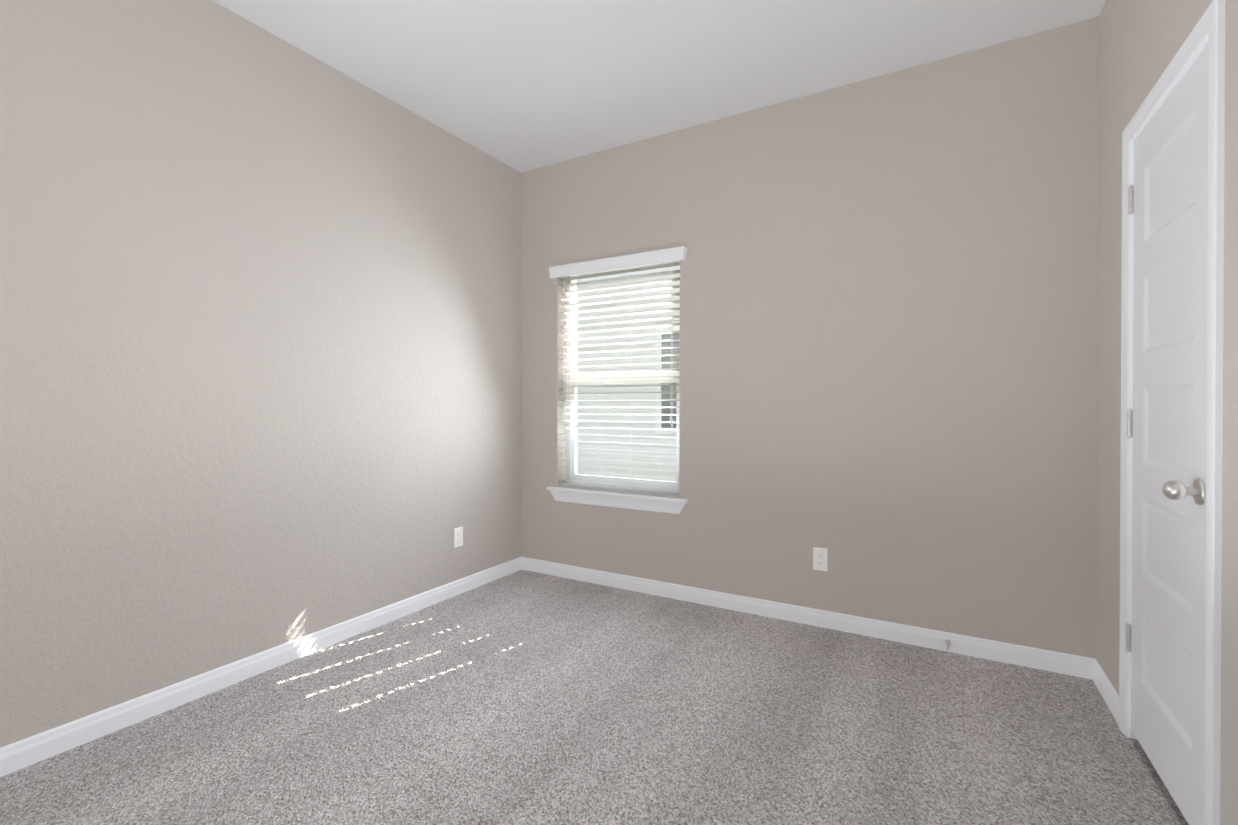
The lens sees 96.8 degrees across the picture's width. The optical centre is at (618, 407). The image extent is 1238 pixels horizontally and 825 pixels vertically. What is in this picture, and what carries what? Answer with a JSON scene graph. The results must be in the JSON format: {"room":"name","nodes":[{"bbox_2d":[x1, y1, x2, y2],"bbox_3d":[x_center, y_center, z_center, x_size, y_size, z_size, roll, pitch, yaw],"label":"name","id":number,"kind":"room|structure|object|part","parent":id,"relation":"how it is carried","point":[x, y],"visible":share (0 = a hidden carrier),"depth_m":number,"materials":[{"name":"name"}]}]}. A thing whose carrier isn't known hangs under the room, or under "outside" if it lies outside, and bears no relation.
{"room":"empty bedroom","nodes":[
{"label":"empty bedroom","id":0,"kind":"room"},
{"bbox_2d":[0,0,520,747],"bbox_3d":[-1.656,-0.243,2.228,0.120,2.740,4.030,0,0,30],"label":"wall","id":1,"kind":"structure","parent":0,"point":[260,338],"depth_m":2.21,"materials":[{"name":"beige paint"}]},
{"bbox_2d":[0,557,519,776],"bbox_3d":[-1.608,1.085,2.186,0.012,0.085,3.750,0,0,30],"label":"baseboard","id":2,"kind":"structure","parent":1,"relation":"attached to","point":[24,753],"depth_m":2.17,"materials":[{"name":"white wood"}]},
{"bbox_2d":[454,527,462,547],"bbox_3d":[-0.964,0.781,3.306,0.008,0.115,0.070,0,0,30],"label":"electrical outlet","id":3,"kind":"object","parent":1,"relation":"attached to","point":[458,537],"visible":1,"depth_m":3.30,"materials":[{"name":"white plastic"}]},
{"bbox_2d":[577,266,679,480],"bbox_3d":[3.810,-1.208,9.584,14.000,5.186,6.016,0,0,30],"label":"siding","id":4,"kind":"object","parent":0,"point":[622,460],"depth_m":8.28,"materials":[{"name":"white plastic"}]},
{"bbox_2d":[655,327,679,434],"bbox_3d":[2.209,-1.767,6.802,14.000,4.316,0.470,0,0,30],"label":"window","id":5,"kind":"structure","parent":4,"relation":"attached to","point":[673,388],"depth_m":7.93,"materials":[{"name":"grey glass"}]},
{"bbox_2d":[212,0,1105,172],"bbox_3d":[0.071,-1.657,1.225,4.106,0.100,4.030,0,0,30],"label":"ceiling","id":6,"kind":"structure","parent":0,"point":[521,86],"depth_m":2.49,"materials":[{"name":"paint"}]},
{"bbox_2d":[521,16,1098,658],"bbox_3d":[1.089,-0.246,2.880,3.986,2.740,0.160,0,0,30],"label":"wall","id":7,"kind":"structure","parent":0,"point":[889,300],"depth_m":2.70,"materials":[{"name":"beige paint"}]},
{"bbox_2d":[546,486,687,513],"bbox_3d":[-0.015,0.576,3.464,0.997,0.092,0.139,0,0,30],"label":"window sill","id":8,"kind":"structure","parent":7,"relation":"attached to","point":[664,504],"depth_m":3.40,"materials":[{"name":"white wood"}]},
{"bbox_2d":[549,246,686,278],"bbox_3d":[-0.035,-0.889,3.403,0.965,0.076,0.048,0,0,30],"label":"window valance","id":9,"kind":"object","parent":7,"relation":"attached to","point":[635,259],"visible":1,"depth_m":3.36,"materials":[{"name":"white wood"}]},
{"bbox_2d":[564,277,564,391],"bbox_3d":[-0.360,-0.493,3.625,0.007,0.784,0.008,0,0,15],"label":"blind cord","id":10,"kind":"object","parent":9,"relation":"hanging from","point":[564,277],"depth_m":3.62,"materials":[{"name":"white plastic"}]},
{"bbox_2d":[572,276,577,484],"bbox_3d":[-0.288,-0.187,3.624,0.008,1.391,0.055,0,0,30],"label":"blind cord","id":11,"kind":"object","parent":9,"relation":"hanging from","point":[572,276],"depth_m":3.60,"materials":[{"name":"white fabric"}]},
{"bbox_2d":[600,271,603,485],"bbox_3d":[-0.111,-0.186,3.521,0.008,1.391,0.055,0,0,30],"label":"blind cord","id":12,"kind":"object","parent":9,"relation":"hanging from","point":[603,271],"depth_m":3.55,"materials":[{"name":"white fabric"}]},
{"bbox_2d":[628,267,631,488],"bbox_3d":[0.067,-0.185,3.419,0.008,1.391,0.055,0,0,30],"label":"blind cord","id":13,"kind":"object","parent":9,"relation":"hanging from","point":[631,267],"depth_m":3.44,"materials":[{"name":"white fabric"}]},
{"bbox_2d":[559,260,679,496],"bbox_3d":[0.017,-0.200,3.509,0.880,1.460,0.164,0,0,30],"label":"window","id":14,"kind":"structure","parent":7,"relation":"in","point":[641,378],"depth_m":3.49,"materials":[{"name":"white plastic"}]},
{"bbox_2d":[520,557,1087,678],"bbox_3d":[0.661,1.080,3.035,3.036,0.085,0.012,0,0,30],"label":"baseboard","id":15,"kind":"structure","parent":7,"relation":"attached to","point":[1042,659],"depth_m":2.77,"materials":[{"name":"white wood"}]},
{"bbox_2d":[945,639,950,649],"bbox_3d":[1.495,1.081,2.501,0.023,0.023,0.080,0,0,30],"label":"door stop","id":16,"kind":"object","parent":15,"relation":"attached to","point":[947,642],"visible":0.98,"depth_m":2.51,"materials":[{"name":"white"}]},
{"bbox_2d":[813,547,827,570],"bbox_3d":[1.032,0.779,2.821,0.070,0.115,0.008,0,0,30],"label":"electrical outlet","id":17,"kind":"object","parent":7,"relation":"attached to","point":[820,559],"visible":1,"depth_m":2.82,"materials":[{"name":"white plastic"}]},
{"bbox_2d":[1130,738,1188,824],"bbox_3d":[1.451,1.188,0.446,0.920,0.100,4.030,0,0,30],"label":"floor","id":18,"kind":"structure","parent":0,"point":[1181,819],"depth_m":1.65,"materials":[{"name":"carpet"}]},
{"bbox_2d":[0,570,1179,824],"bbox_3d":[-0.327,1.182,1.471,3.186,0.100,4.030,0,0,30],"label":"floor carpet","id":19,"kind":"object","parent":18,"relation":"on","point":[524,698],"visible":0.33,"depth_m":1.89,"materials":[{"name":"grey carpet"}]},
{"bbox_2d":[1096,0,1237,824],"bbox_3d":[1.095,-0.233,0.620,0.120,2.740,3.750,0,0,30],"label":"wall","id":20,"kind":"structure","parent":0,"point":[1141,42],"depth_m":1.87,"materials":[{"name":"beige paint"}]},
{"bbox_2d":[1088,657,1118,724],"bbox_3d":[1.865,1.086,2.097,0.012,0.085,0.374,0,0,30],"label":"baseboard","id":21,"kind":"structure","parent":20,"relation":"attached to","point":[1096,673],"depth_m":2.13,"materials":[{"name":"white wood"}]},
{"bbox_2d":[1126,43,1208,824],"bbox_3d":[1.603,0.099,1.601,0.049,1.995,0.625,0,0,30],"label":"door","id":22,"kind":"structure","parent":20,"relation":"in","point":[1170,254],"depth_m":1.57,"materials":[{"name":"white wood"}]},
{"bbox_3d":[1.741,0.039,1.874,0.015,1.589,0.012,0,0,30],"label":"door hinges","id":23,"kind":"part","parent":22,"relation":"part of","materials":[{"name":"silver metal"}]},
{"bbox_2d":[1162,478,1205,504],"bbox_3d":[1.438,0.212,1.405,0.069,0.067,0.069,0,0,30],"label":"door knob","id":24,"kind":"object","parent":22,"relation":"attached to","point":[1176,490],"depth_m":1.39,"materials":[{"name":"silver metal"}]},
{"bbox_2d":[1119,0,1224,824],"bbox_3d":[1.635,0.084,1.577,0.137,2.095,0.747,0,0,30],"label":"door frame","id":25,"kind":"structure","parent":20,"relation":"attached to","point":[1210,25],"depth_m":1.31,"materials":[{"name":"white wood"}]}
]}

